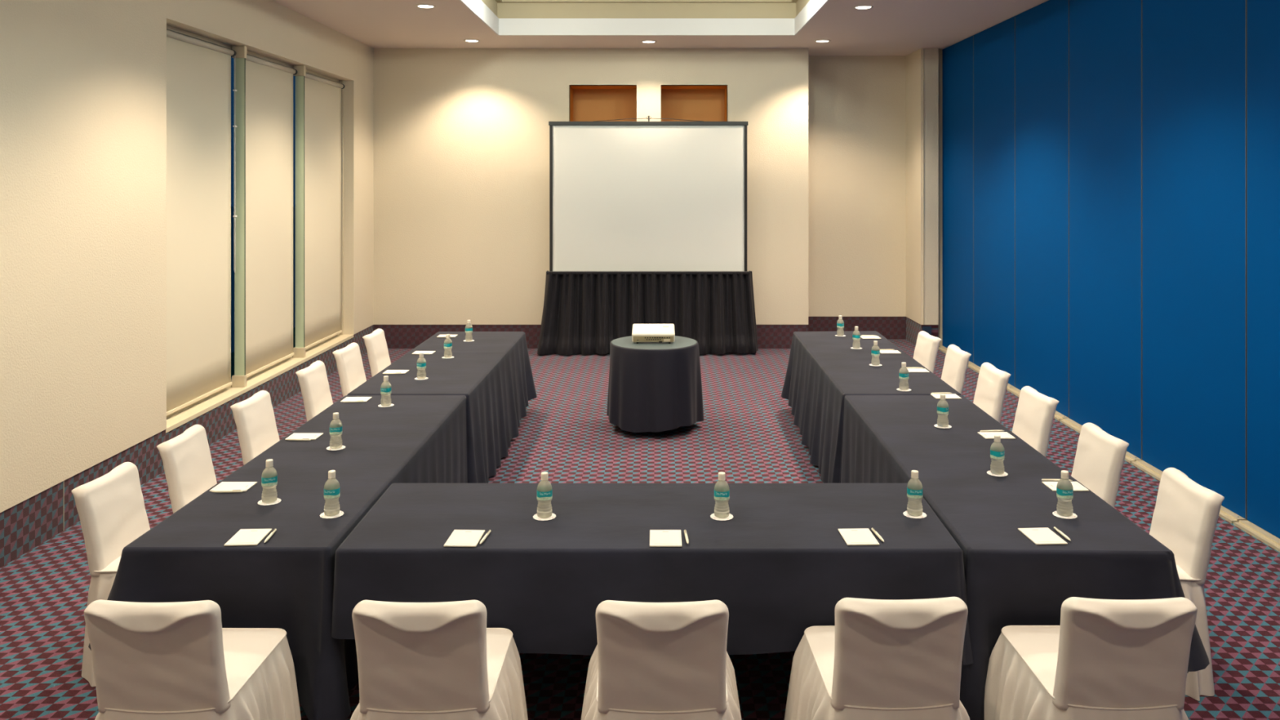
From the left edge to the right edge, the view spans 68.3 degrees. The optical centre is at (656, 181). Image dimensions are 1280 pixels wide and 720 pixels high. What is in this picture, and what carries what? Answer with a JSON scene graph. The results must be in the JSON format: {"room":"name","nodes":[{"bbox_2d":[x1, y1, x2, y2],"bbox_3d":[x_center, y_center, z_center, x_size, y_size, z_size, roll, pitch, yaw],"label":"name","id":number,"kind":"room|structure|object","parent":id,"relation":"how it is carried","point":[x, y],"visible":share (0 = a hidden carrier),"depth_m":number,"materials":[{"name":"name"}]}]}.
{"room":"conference room","nodes":[
{"label":"conference room","id":0,"kind":"room"},
{"bbox_2d":[0,0,373,512],"bbox_3d":[-3.775,0.060,4.725,0.250,3.560,15.450,0,0,0],"label":"wall","id":1,"kind":"structure","parent":0,"point":[83,82],"depth_m":6.11,"materials":[{"name":"beige paint"}]},
{"bbox_2d":[62,480,64,530],"bbox_3d":[-3.656,1.996,5.810,0.008,0.307,0.003,0,0,0],"label":"trim","id":2,"kind":"structure","parent":1,"relation":"attached to","point":[63,481],"depth_m":5.81,"materials":[{"name":"beige"}]},
{"bbox_2d":[0,324,373,568],"bbox_3d":[-3.778,1.996,4.675,0.244,0.309,15.350,0,0,0],"label":"baseboard","id":3,"kind":"structure","parent":1,"relation":"attached to","point":[35,520],"depth_m":6.38,"materials":[{"name":"carpet"}]},
{"bbox_2d":[165,25,353,432],"bbox_3d":[-3.776,0.325,9.190,0.248,3.090,4.340,0,0,0],"label":"window","id":4,"kind":"structure","parent":1,"relation":"in","point":[241,384],"depth_m":8.57,"materials":[{"name":"beige"}]},
{"bbox_2d":[166,29,236,416],"bbox_3d":[-3.775,0.312,7.735,0.060,2.975,1.354,0,0,0],"label":"roller blind","id":5,"kind":"object","parent":4,"relation":"attached to","point":[198,72],"visible":0.85,"depth_m":7.78,"materials":[{"name":"beige fabric"}]},
{"bbox_2d":[245,54,297,377],"bbox_3d":[-3.775,0.312,9.179,0.060,2.975,1.302,0,0,0],"label":"roller blind","id":6,"kind":"object","parent":4,"relation":"attached to","point":[268,85],"visible":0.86,"depth_m":9.17,"materials":[{"name":"beige fabric"}]},
{"bbox_2d":[304,72,344,349],"bbox_3d":[-3.775,0.312,10.629,0.060,2.975,1.382,0,0,0],"label":"roller blind","id":7,"kind":"object","parent":4,"relation":"attached to","point":[322,96],"visible":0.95,"depth_m":10.65,"materials":[{"name":"beige fabric"}]},
{"bbox_2d":[373,48,808,324],"bbox_3d":[-0.974,0.060,12.565,5.853,3.560,0.830,0,0,0],"label":"wall","id":8,"kind":"structure","parent":0,"point":[461,135],"depth_m":12.15,"materials":[{"name":"beige paint"}]},
{"bbox_2d":[568,84,636,121],"bbox_3d":[-0.694,-0.825,12.435,0.908,0.890,0.569,0,0,0],"label":"wall niche","id":9,"kind":"object","parent":8,"relation":"in","point":[600,103],"visible":0.34,"depth_m":12.70,"materials":[{"name":"orange paint"}]},
{"bbox_2d":[373,316,906,348],"bbox_3d":[-0.175,1.996,12.568,7.350,0.309,0.824,0,0,0],"label":"baseboard","id":10,"kind":"structure","parent":8,"relation":"attached to","point":[397,336],"depth_m":12.16,"materials":[{"name":"carpet"}]},
{"bbox_2d":[661,84,727,121],"bbox_3d":[0.481,-0.825,12.435,0.899,0.890,0.569,0,0,0],"label":"wall niche","id":11,"kind":"object","parent":8,"relation":"in","point":[706,103],"visible":0.34,"depth_m":12.70,"materials":[{"name":"orange paint"}]},
{"bbox_2d":[0,338,1279,719],"bbox_3d":[0.025,2.210,5.040,8.150,0.120,16.480,0,0,0],"label":"floor","id":12,"kind":"structure","parent":0,"point":[748,433],"depth_m":6.08,"materials":[{"name":"carpet"}]},
{"bbox_2d":[71,462,150,687],"bbox_3d":[-2.216,1.738,4.300,0.701,0.818,0.642,0,0,0],"label":"covered chair","id":13,"kind":"object","parent":12,"relation":"on","point":[111,509],"visible":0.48,"depth_m":4.17,"materials":[{"name":"beige fabric"}]},
{"bbox_2d":[156,424,217,513],"bbox_3d":[-2.216,1.738,5.000,0.699,0.817,0.647,0,0,-2],"label":"covered chair","id":14,"kind":"object","parent":12,"relation":"on","point":[188,465],"visible":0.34,"depth_m":4.92,"materials":[{"name":"beige fabric"}]},
{"bbox_2d":[84,600,301,719],"bbox_3d":[-1.598,1.738,3.289,0.648,0.817,0.699,0,0,1],"label":"covered chair","id":15,"kind":"object","parent":12,"relation":"on","point":[151,660],"visible":1,"depth_m":3.02,"materials":[{"name":"beige fabric"}]},
{"bbox_2d":[230,390,279,464],"bbox_3d":[-2.216,1.738,5.836,0.699,0.818,0.642,0,0,1],"label":"covered chair","id":16,"kind":"object","parent":12,"relation":"on","point":[254,417],"visible":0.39,"depth_m":5.75,"materials":[{"name":"beige fabric"}]},
{"bbox_2d":[295,360,333,421],"bbox_3d":[-2.216,1.738,6.851,0.701,0.818,0.642,0,0,-1],"label":"covered chair","id":17,"kind":"object","parent":12,"relation":"on","point":[313,380],"visible":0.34,"depth_m":6.75,"materials":[{"name":"beige fabric"}]},
{"bbox_2d":[332,342,366,396],"bbox_3d":[-2.216,1.738,7.619,0.699,0.817,0.648,0,0,2],"label":"covered chair","id":18,"kind":"object","parent":12,"relation":"on","point":[348,360],"visible":0.3,"depth_m":7.53,"materials":[{"name":"beige fabric"}]},
{"bbox_2d":[362,328,391,377],"bbox_3d":[-2.216,1.738,8.373,0.699,0.818,0.642,0,0,0],"label":"covered chair","id":19,"kind":"object","parent":12,"relation":"on","point":[375,344],"visible":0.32,"depth_m":8.26,"materials":[{"name":"beige fabric"}]},
{"bbox_2d":[350,600,528,719],"bbox_3d":[-0.761,1.738,3.288,0.642,0.818,0.699,0,0,-1],"label":"covered chair","id":20,"kind":"object","parent":12,"relation":"on","point":[416,660],"visible":1,"depth_m":3.01,"materials":[{"name":"beige fabric"}]},
{"bbox_2d":[548,115,748,271],"bbox_3d":[-0.106,0.654,12.009,2.514,2.986,0.259,0,0,0],"label":"projection screen","id":21,"kind":"object","parent":12,"relation":"on","point":[624,196],"visible":0.96,"depth_m":11.90,"materials":[{"name":"white fabric"}]},
{"bbox_2d":[537,270,757,355],"bbox_3d":[-0.120,1.633,11.791,2.789,1.019,0.419,0,0,0],"label":"drape","id":22,"kind":"object","parent":21,"relation":"hanging from","point":[584,311],"visible":0.91,"depth_m":11.74,"materials":[{"name":"black fabric"}]},
{"bbox_2d":[640,426,679,434],"bbox_3d":[-0.024,1.782,8.260,0.750,0.735,0.750,0,0,0],"label":"round table","id":23,"kind":"object","parent":12,"relation":"on","point":[677,428],"visible":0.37,"depth_m":8.06,"materials":[{"name":"fabric"}]},
{"bbox_2d":[606,335,703,432],"bbox_3d":[-0.014,1.747,8.271,0.854,0.692,0.856,0,0,0],"label":"tablecloth","id":24,"kind":"object","parent":23,"relation":"on","point":[653,386],"visible":0.95,"depth_m":7.92,"materials":[{"name":"black fabric"}]},
{"bbox_2d":[631,324,675,343],"bbox_3d":[-0.030,1.332,8.282,0.372,0.135,0.277,0,0,0],"label":"projector","id":25,"kind":"object","parent":24,"relation":"on","point":[660,333],"visible":1,"depth_m":8.16,"materials":[{"name":"beige plastic"}]},
{"bbox_2d":[581,600,741,719],"bbox_3d":[0.017,1.738,3.289,0.642,0.818,0.701,0,0,0],"label":"covered chair","id":26,"kind":"object","parent":12,"relation":"on","point":[649,660],"visible":1,"depth_m":3.01,"materials":[{"name":"beige fabric"}]},
{"bbox_2d":[784,596,969,719],"bbox_3d":[0.779,1.738,3.309,0.647,0.817,0.699,0,0,-1],"label":"covered chair","id":27,"kind":"object","parent":12,"relation":"on","point":[880,660],"visible":1,"depth_m":3.03,"materials":[{"name":"beige fabric"}]},
{"bbox_2d":[913,330,942,373],"bbox_3d":[2.086,1.738,8.219,0.699,0.818,0.642,0,0,-3],"label":"covered chair","id":28,"kind":"object","parent":12,"relation":"on","point":[926,350],"visible":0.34,"depth_m":8.13,"materials":[{"name":"beige fabric"}]},
{"bbox_2d":[937,35,973,364],"bbox_3d":[3.692,0.217,11.652,0.155,3.866,1.275,0,0,0],"label":"partition panel","id":29,"kind":"object","parent":12,"relation":"on","point":[957,59],"visible":0.79,"depth_m":11.59,"materials":[{"name":"blue fabric"}]},
{"bbox_2d":[941,344,971,394],"bbox_3d":[2.118,1.738,7.546,0.699,0.817,0.648,0,0,1],"label":"covered chair","id":30,"kind":"object","parent":12,"relation":"on","point":[956,360],"visible":0.26,"depth_m":7.43,"materials":[{"name":"beige fabric"}]},
{"bbox_2d":[968,15,1015,389],"bbox_3d":[3.692,0.217,10.377,0.155,3.866,1.275,0,0,0],"label":"partition panel","id":31,"kind":"object","parent":12,"relation":"on","point":[994,46],"visible":0.8,"depth_m":10.30,"materials":[{"name":"blue fabric"}]},
{"bbox_2d":[973,362,1010,422],"bbox_3d":[2.133,1.738,6.766,0.701,0.818,0.642,0,0,-1],"label":"covered chair","id":32,"kind":"object","parent":12,"relation":"on","point":[992,383],"visible":0.27,"depth_m":6.67,"materials":[{"name":"beige fabric"}]},
{"bbox_2d":[1012,386,1058,457],"bbox_3d":[2.123,1.738,5.953,0.699,0.818,0.642,0,0,-2],"label":"covered chair","id":33,"kind":"object","parent":12,"relation":"on","point":[1035,412],"visible":0.26,"depth_m":5.88,"materials":[{"name":"beige fabric"}]},
{"bbox_2d":[1007,0,1069,421],"bbox_3d":[3.692,0.217,9.102,0.155,3.866,1.275,0,0,0],"label":"partition panel","id":34,"kind":"object","parent":12,"relation":"on","point":[1042,30],"visible":0.84,"depth_m":9.00,"materials":[{"name":"blue fabric"}]},
{"bbox_2d":[984,596,1197,719],"bbox_3d":[1.506,1.738,3.308,0.642,0.818,0.699,0,0,0],"label":"covered chair","id":35,"kind":"object","parent":12,"relation":"on","point":[1105,659],"visible":1,"depth_m":3.04,"materials":[{"name":"beige fabric"}]},
{"bbox_2d":[1071,422,1128,507],"bbox_3d":[2.091,1.738,5.034,0.699,0.817,0.648,0,0,0],"label":"covered chair","id":36,"kind":"object","parent":12,"relation":"on","point":[1100,457],"visible":0.31,"depth_m":4.95,"materials":[{"name":"beige fabric"}]},
{"bbox_2d":[1059,0,1142,462],"bbox_3d":[3.692,0.217,7.827,0.155,3.866,1.275,0,0,0],"label":"partition panel","id":37,"kind":"object","parent":12,"relation":"on","point":[1105,36],"visible":0.85,"depth_m":7.77,"materials":[{"name":"blue fabric"}]},
{"bbox_2d":[1149,467,1224,701],"bbox_3d":[2.093,1.738,4.223,0.701,0.818,0.642,0,0,2],"label":"covered chair","id":38,"kind":"object","parent":12,"relation":"on","point":[1186,513],"visible":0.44,"depth_m":4.06,"materials":[{"name":"beige fabric"}]},
{"bbox_2d":[1131,0,1247,523],"bbox_3d":[3.692,0.217,6.553,0.155,3.866,1.275,0,0,0],"label":"partition panel","id":39,"kind":"object","parent":12,"relation":"on","point":[1194,52],"visible":0.85,"depth_m":6.46,"materials":[{"name":"blue fabric"}]},
{"bbox_2d":[1233,0,1279,551],"bbox_3d":[3.692,0.217,5.277,0.155,3.866,1.275,0,0,0],"label":"partition panel","id":40,"kind":"object","parent":12,"relation":"on","point":[1263,522],"visible":1,"depth_m":5.75,"materials":[{"name":"blue fabric"}]},
{"bbox_3d":[-1.650,1.781,4.900,0.760,0.738,2.500,0,0,0],"label":"folding table","id":41,"kind":"object","parent":12,"relation":"on","visible":0},
{"bbox_2d":[88,395,467,719],"bbox_3d":[-1.696,1.765,4.854,1.037,0.737,2.738,0,0,0],"label":"tablecloth","id":42,"kind":"object","parent":41,"relation":"on","point":[286,582],"visible":0.63,"depth_m":3.80,"materials":[{"name":"grey fabric"}]},
{"bbox_2d":[210,489,242,493],"bbox_3d":[-1.932,1.391,4.238,0.140,0.012,0.011,0,0,-2],"label":"pen","id":43,"kind":"object","parent":42,"relation":"on","point":[233,491],"visible":1,"depth_m":4.23,"materials":[{"name":"beige"}]},
{"bbox_2d":[209,481,257,491],"bbox_3d":[-1.936,1.395,4.316,0.164,0.005,0.124,0,0,0],"label":"notepad","id":44,"kind":"object","parent":42,"relation":"on","point":[224,486],"visible":1,"depth_m":4.32,"materials":[{"name":"beige paper"}]},
{"bbox_2d":[223,528,271,546],"bbox_3d":[-1.603,1.395,3.702,0.124,0.005,0.164,0,0,-3],"label":"notepad","id":45,"kind":"object","parent":42,"relation":"on","point":[242,537],"visible":1,"depth_m":3.69,"materials":[{"name":"beige paper"}]},
{"bbox_2d":[257,497,280,505],"bbox_3d":[-1.692,1.397,4.119,0.097,0.002,0.097,0,0,-42],"label":"coaster","id":46,"kind":"object","parent":42,"relation":"on","point":[260,503],"visible":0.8,"depth_m":4.09,"materials":[{"name":"white paper"}]},
{"bbox_2d":[261,458,277,503],"bbox_3d":[-1.692,1.305,4.119,0.064,0.182,0.065,0,0,-25],"label":"water bottle","id":47,"kind":"object","parent":46,"relation":"on","point":[269,475],"visible":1,"depth_m":4.10,"materials":[{"name":"beige"}]},
{"bbox_2d":[284,432,323,439],"bbox_3d":[-1.930,1.395,5.167,0.164,0.005,0.124,0,0,0],"label":"notepad","id":48,"kind":"object","parent":42,"relation":"on","point":[313,436],"visible":1,"depth_m":5.18,"materials":[{"name":"beige"}]},
{"bbox_2d":[320,511,343,518],"bbox_3d":[-1.364,1.397,3.961,0.097,0.002,0.097,0,0,7],"label":"coaster","id":49,"kind":"object","parent":42,"relation":"on","point":[322,515],"visible":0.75,"depth_m":3.94,"materials":[{"name":"white paper"}]},
{"bbox_2d":[324,470,340,515],"bbox_3d":[-1.364,1.305,3.960,0.064,0.182,0.065,0,0,4],"label":"water bottle","id":50,"kind":"object","parent":49,"relation":"on","point":[331,486],"visible":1,"depth_m":3.94,"materials":[{"name":"beige"}]},
{"bbox_2d":[326,445,345,450],"bbox_3d":[-1.685,1.397,4.953,0.097,0.002,0.097,0,0,-17],"label":"coaster","id":51,"kind":"object","parent":42,"relation":"on","point":[342,446],"visible":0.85,"depth_m":4.93,"materials":[{"name":"white paper"}]},
{"bbox_2d":[329,412,342,448],"bbox_3d":[-1.685,1.305,4.953,0.064,0.182,0.065,0,0,-10],"label":"water bottle","id":52,"kind":"object","parent":51,"relation":"on","point":[335,425],"visible":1,"depth_m":4.93,"materials":[{"name":"beige"}]},
{"bbox_2d":[340,396,372,402],"bbox_3d":[-1.926,1.395,6.046,0.164,0.005,0.124,0,0,-1],"label":"notepad","id":53,"kind":"object","parent":42,"relation":"on","point":[347,398],"visible":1,"depth_m":6.05,"materials":[{"name":"beige"}]},
{"bbox_2d":[377,404,394,407],"bbox_3d":[-1.692,1.397,5.893,0.097,0.002,0.097,0,0,43],"label":"coaster","id":54,"kind":"object","parent":42,"relation":"on","point":[391,405],"visible":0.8,"depth_m":5.87,"materials":[{"name":"white paper"}]},
{"bbox_2d":[380,375,391,405],"bbox_3d":[-1.692,1.305,5.893,0.064,0.182,0.065,0,0,25],"label":"water bottle","id":55,"kind":"object","parent":54,"relation":"on","point":[385,388],"visible":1,"depth_m":5.87,"materials":[{"name":"beige"}]},
{"bbox_3d":[-1.650,1.781,7.520,0.760,0.738,2.500,0,0,0],"label":"folding table","id":56,"kind":"object","parent":12,"relation":"on","visible":0},
{"bbox_2d":[346,331,537,483],"bbox_3d":[-1.650,1.766,7.548,1.068,0.742,2.805,0,0,0],"label":"tablecloth","id":57,"kind":"object","parent":56,"relation":"on","point":[493,371],"visible":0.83,"depth_m":7.17,"materials":[{"name":"grey fabric"}]},
{"bbox_2d":[383,369,409,373],"bbox_3d":[-1.914,1.395,6.926,0.164,0.005,0.124,0,0,0],"label":"notepad","id":58,"kind":"object","parent":57,"relation":"on","point":[403,371],"visible":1,"depth_m":6.94,"materials":[{"name":"beige"}]},
{"bbox_3d":[-1.672,1.396,6.700,0.097,0.002,0.097,0,0,-39],"label":"coaster","id":59,"kind":"object","parent":57,"relation":"on","visible":0},
{"bbox_2d":[416,352,426,378],"bbox_3d":[-1.672,1.305,6.700,0.064,0.182,0.065,0,0,30],"label":"water bottle","id":60,"kind":"object","parent":59,"relation":"on","point":[421,362],"visible":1,"depth_m":6.68,"materials":[{"name":"beige"}]},
{"bbox_3d":[-1.662,1.396,7.508,0.097,0.002,0.097,0,0,-22],"label":"coaster","id":61,"kind":"object","parent":57,"relation":"on","visible":0},
{"bbox_2d":[444,333,452,357],"bbox_3d":[-1.663,1.305,7.508,0.064,0.182,0.065,0,0,40],"label":"water bottle","id":62,"kind":"object","parent":61,"relation":"on","point":[447,343],"visible":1,"depth_m":7.49,"materials":[{"name":"beige"}]},
{"bbox_3d":[-1.652,1.396,8.290,0.097,0.002,0.097,0,0,15],"label":"coaster","id":63,"kind":"object","parent":57,"relation":"on","visible":0},
{"bbox_2d":[465,320,472,341],"bbox_3d":[-1.652,1.305,8.290,0.064,0.182,0.065,0,0,30],"label":"water bottle","id":64,"kind":"object","parent":63,"relation":"on","point":[468,327],"visible":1,"depth_m":8.27,"materials":[{"name":"beige"}]},
{"bbox_3d":[1.599,1.781,4.880,0.730,0.738,2.500,0,0,1],"label":"folding table","id":65,"kind":"object","parent":12,"relation":"on","visible":0},
{"bbox_2d":[840,395,1209,719],"bbox_3d":[1.637,1.766,4.833,0.964,0.740,2.772,0,0,2],"label":"tablecloth","id":66,"kind":"object","parent":65,"relation":"on","point":[1011,580],"visible":0.66,"depth_m":3.87,"materials":[{"name":"grey fabric"}]},
{"bbox_2d":[933,424,951,428],"bbox_3d":[1.634,1.397,5.390,0.097,0.002,0.097,0,0,-12],"label":"coaster","id":67,"kind":"object","parent":66,"relation":"on","point":[935,425],"visible":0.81,"depth_m":5.36,"materials":[{"name":"white paper"}]},
{"bbox_2d":[937,393,948,426],"bbox_3d":[1.634,1.305,5.390,0.065,0.182,0.064,0,0,30],"label":"water bottle","id":68,"kind":"object","parent":67,"relation":"on","point":[942,405],"visible":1,"depth_m":5.37,"materials":[{"name":"beige"}]},
{"bbox_2d":[930,394,961,399],"bbox_3d":[1.879,1.395,6.132,0.164,0.005,0.124,0,0,0],"label":"notepad","id":69,"kind":"object","parent":66,"relation":"on","point":[935,396],"visible":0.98,"depth_m":6.12,"materials":[{"name":"beige"}]},
{"bbox_2d":[977,431,1015,439],"bbox_3d":[1.867,1.395,5.187,0.164,0.005,0.124,0,0,-1],"label":"notepad","id":70,"kind":"object","parent":66,"relation":"on","point":[987,435],"visible":0.94,"depth_m":5.18,"materials":[{"name":"beige"}]},
{"bbox_2d":[986,470,1008,476],"bbox_3d":[1.631,1.397,4.519,0.097,0.002,0.097,0,0,5],"label":"coaster","id":71,"kind":"object","parent":66,"relation":"on","point":[989,473],"visible":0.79,"depth_m":4.50,"materials":[{"name":"white paper"}]},
{"bbox_2d":[990,434,1004,474],"bbox_3d":[1.631,1.305,4.518,0.065,0.182,0.064,0,0,40],"label":"water bottle","id":72,"kind":"object","parent":71,"relation":"on","point":[997,449],"visible":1,"depth_m":4.50,"materials":[{"name":"beige"}]},
{"bbox_2d":[1017,527,1067,545],"bbox_3d":[1.517,1.395,3.713,0.124,0.005,0.164,0,0,-3],"label":"notepad","id":73,"kind":"object","parent":66,"relation":"on","point":[1039,536],"visible":1,"depth_m":3.70,"materials":[{"name":"beige paper"}]},
{"bbox_2d":[1052,511,1077,519],"bbox_3d":[1.712,1.397,3.957,0.097,0.002,0.097,0,0,-8],"label":"coaster","id":74,"kind":"object","parent":66,"relation":"on","point":[1073,516],"visible":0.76,"depth_m":3.94,"materials":[{"name":"white paper"}]},
{"bbox_2d":[1056,470,1073,516],"bbox_3d":[1.712,1.305,3.956,0.064,0.182,0.065,0,0,-5],"label":"water bottle","id":75,"kind":"object","parent":74,"relation":"on","point":[1064,490],"visible":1,"depth_m":3.93,"materials":[{"name":"beige"}]},
{"bbox_2d":[1041,481,1088,491],"bbox_3d":[1.870,1.395,4.321,0.164,0.005,0.124,0,0,0],"label":"notepad","id":76,"kind":"object","parent":66,"relation":"on","point":[1077,486],"visible":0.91,"depth_m":4.32,"materials":[{"name":"beige"}]},
{"bbox_3d":[1.647,1.781,7.520,0.740,0.738,2.500,0,0,1],"label":"folding table","id":77,"kind":"object","parent":12,"relation":"on","visible":0},
{"bbox_2d":[781,330,961,483],"bbox_3d":[1.667,1.762,7.589,1.050,0.733,2.816,0,0,0],"label":"tablecloth","id":78,"kind":"object","parent":77,"relation":"on","point":[823,368],"visible":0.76,"depth_m":7.10,"materials":[{"name":"grey fabric"}]},
{"bbox_2d":[880,350,901,353],"bbox_3d":[1.906,1.395,7.735,0.164,0.005,0.124,0,0,0],"label":"notepad","id":79,"kind":"object","parent":78,"relation":"on","point":[881,351],"visible":0.82,"depth_m":7.71,"materials":[{"name":"beige"}]},
{"bbox_2d":[906,368,929,372],"bbox_3d":[1.918,1.395,6.975,0.164,0.005,0.124,0,0,1],"label":"notepad","id":80,"kind":"object","parent":78,"relation":"on","point":[910,370],"visible":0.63,"depth_m":6.97,"materials":[{"name":"beige"}]},
{"bbox_3d":[1.661,1.396,6.340,0.097,0.002,0.097,0,0,22],"label":"coaster","id":81,"kind":"object","parent":78,"relation":"on","visible":0},
{"bbox_2d":[898,362,908,390],"bbox_3d":[1.661,1.305,6.340,0.064,0.182,0.065,0,0,-40],"label":"water bottle","id":82,"kind":"object","parent":81,"relation":"on","point":[904,372],"visible":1,"depth_m":6.32,"materials":[{"name":"beige"}]},
{"label":"coaster","id":83,"kind":"object","parent":78,"relation":"on","visible":0},
{"bbox_2d":[871,340,879,365],"bbox_3d":[1.669,1.305,7.196,0.065,0.182,0.064,0,0,35],"label":"water bottle","id":84,"kind":"object","parent":83,"relation":"on","point":[875,350],"visible":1,"depth_m":7.17,"materials":[{"name":"beige"}]},
{"bbox_3d":[1.676,1.396,7.921,0.097,0.002,0.097,0,0,-29],"label":"coaster","id":85,"kind":"object","parent":78,"relation":"on","visible":0},
{"bbox_2d":[852,326,860,348],"bbox_3d":[1.677,1.305,7.921,0.065,0.182,0.064,0,0,20],"label":"water bottle","id":86,"kind":"object","parent":85,"relation":"on","point":[856,335],"visible":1,"depth_m":7.90,"materials":[{"name":"beige"}]},
{"bbox_3d":[1.667,1.396,8.566,0.097,0.002,0.097,0,0,-12],"label":"coaster","id":87,"kind":"object","parent":78,"relation":"on","visible":0},
{"bbox_2d":[836,315,844,335],"bbox_3d":[1.667,1.305,8.566,0.065,0.182,0.064,0,0,30],"label":"water bottle","id":88,"kind":"object","parent":87,"relation":"on","point":[840,323],"visible":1,"depth_m":8.54,"materials":[{"name":"beige"}]},
{"bbox_3d":[-0.030,1.781,3.990,2.340,0.738,0.760,0,0,0],"label":"folding table","id":89,"kind":"object","parent":12,"relation":"on","visible":0},
{"bbox_2d":[331,483,973,665],"bbox_3d":[-0.008,1.762,4.008,2.492,0.735,0.967,0,0,0],"label":"tablecloth","id":90,"kind":"object","parent":89,"relation":"on","point":[782,565],"visible":0.84,"depth_m":3.58,"materials":[{"name":"grey fabric"}]},
{"bbox_2d":[444,529,484,546],"bbox_3d":[-0.752,1.395,3.692,0.124,0.005,0.164,0,0,2],"label":"notepad","id":91,"kind":"object","parent":90,"relation":"on","point":[459,538],"visible":1,"depth_m":3.68,"materials":[{"name":"beige paper"}]},
{"bbox_2d":[533,513,555,520],"bbox_3d":[-0.469,1.397,3.937,0.097,0.002,0.097,0,0,-20],"label":"coaster","id":92,"kind":"object","parent":90,"relation":"on","point":[535,517],"visible":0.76,"depth_m":3.92,"materials":[{"name":"white paper"}]},
{"bbox_2d":[537,471,552,518],"bbox_3d":[-0.469,1.305,3.936,0.064,0.182,0.065,0,0,-12],"label":"water bottle","id":93,"kind":"object","parent":92,"relation":"on","point":[544,491],"visible":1,"depth_m":3.91,"materials":[{"name":"beige"}]},
{"bbox_2d":[649,529,681,546],"bbox_3d":[0.034,1.395,3.692,0.124,0.005,0.164,0,0,0],"label":"notepad","id":94,"kind":"object","parent":90,"relation":"on","point":[658,538],"visible":1,"depth_m":3.68,"materials":[{"name":"beige paper"}]},
{"bbox_2d":[710,513,733,520],"bbox_3d":[0.271,1.397,3.937,0.097,0.002,0.097,0,0,8],"label":"coaster","id":95,"kind":"object","parent":90,"relation":"on","point":[712,516],"visible":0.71,"depth_m":3.92,"materials":[{"name":"white paper"}]},
{"bbox_2d":[714,471,729,518],"bbox_3d":[0.271,1.305,3.936,0.064,0.182,0.065,0,0,5],"label":"water bottle","id":96,"kind":"object","parent":95,"relation":"on","point":[722,491],"visible":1,"depth_m":3.91,"materials":[{"name":"beige"}]},
{"bbox_2d":[837,528,879,545],"bbox_3d":[0.791,1.395,3.706,0.124,0.005,0.164,0,0,-2],"label":"notepad","id":97,"kind":"object","parent":90,"relation":"on","point":[858,536],"visible":1,"depth_m":3.70,"materials":[{"name":"beige paper"}]},
{"bbox_2d":[902,511,926,518],"bbox_3d":[1.083,1.397,3.961,0.097,0.002,0.097,0,0,10],"label":"coaster","id":98,"kind":"object","parent":90,"relation":"on","point":[923,515],"visible":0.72,"depth_m":3.94,"materials":[{"name":"white paper"}]},
{"bbox_2d":[906,470,922,515],"bbox_3d":[1.083,1.305,3.960,0.064,0.182,0.065,0,0,6],"label":"water bottle","id":99,"kind":"object","parent":98,"relation":"on","point":[914,486],"visible":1,"depth_m":3.94,"materials":[{"name":"beige"}]},
{"bbox_2d":[271,0,1048,55],"bbox_3d":[0.025,-1.750,5.040,7.950,0.060,16.480,0,0,0],"label":"ceiling","id":100,"kind":"structure","parent":0,"point":[891,27],"depth_m":10.50,"materials":[{"name":"beige paint"}]},
{"bbox_2d":[415,4,435,8],"bbox_3d":[-2.260,-1.715,9.220,0.196,0.010,0.196,0,0,0],"label":"recessed light","id":101,"kind":"object","parent":100,"relation":"in","point":[420,6],"visible":1,"depth_m":9.21,"materials":[{"name":"white"}]},
{"bbox_2d":[459,0,829,35],"bbox_3d":[-0.118,-1.817,5.825,3.505,0.197,10.482,0,0,0],"label":"ceiling recess","id":102,"kind":"structure","parent":100,"relation":"attached to","point":[500,26],"depth_m":11.05,"materials":[{"name":"white paint"}]},
{"bbox_2d":[853,4,873,9],"bbox_3d":[2.030,-1.715,9.270,0.196,0.010,0.196,0,0,0],"label":"recessed light","id":103,"kind":"object","parent":100,"relation":"in","point":[860,6],"visible":1,"depth_m":9.25,"materials":[{"name":"white"}]},
{"bbox_2d":[808,55,906,316],"bbox_3d":[2.727,0.060,12.940,1.747,3.560,0.120,0,0,0],"label":"wall","id":104,"kind":"structure","parent":0,"point":[857,104],"depth_m":12.88,"materials":[{"name":"beige paint"}]},
{"bbox_2d":[937,48,942,345],"bbox_3d":[3.692,0.215,12.600,0.135,3.870,0.760,0,0,0],"label":"trim","id":105,"kind":"structure","parent":104,"relation":"attached to","point":[940,326],"depth_m":12.22,"materials":[{"name":"beige"}]},
{"bbox_2d":[906,48,938,324],"bbox_3d":[3.513,0.060,12.560,0.225,3.560,0.840,0,0,0],"label":"wall pillar","id":106,"kind":"structure","parent":0,"point":[914,60],"depth_m":12.14,"materials":[{"name":"beige paint"}]},
{"bbox_2d":[906,316,937,345],"bbox_3d":[3.515,1.996,12.538,0.219,0.309,0.784,0,0,0],"label":"baseboard","id":107,"kind":"structure","parent":106,"relation":"attached to","point":[913,328],"depth_m":12.46,"materials":[{"name":"carpet"}]},
{"bbox_2d":[923,48,924,324],"bbox_3d":[3.430,0.060,12.137,0.010,3.560,0.010,0,0,0],"label":"trim","id":108,"kind":"structure","parent":106,"relation":"attached to","point":[923,48],"depth_m":12.13,"materials":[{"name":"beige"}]},
{"bbox_3d":[-0.119,-2.160,5.825,3.673,0.040,10.650,0,0,0],"label":"ceiling","id":109,"kind":"structure","parent":0,"visible":0},
{"bbox_2d":[481,0,809,17],"bbox_3d":[-0.118,-2.027,5.825,3.545,0.225,10.522,0,0,0],"label":"trim","id":110,"kind":"structure","parent":109,"relation":"attached to","point":[501,10],"depth_m":11.06,"materials":[{"name":"beige paint"}]},
{"bbox_2d":[495,0,797,2],"bbox_3d":[-0.118,-2.119,5.825,3.501,0.039,10.478,0,0,0],"label":"trim","id":111,"kind":"structure","parent":109,"relation":"attached to","point":[497,1],"depth_m":11.00,"materials":[{"name":"beige paint"}]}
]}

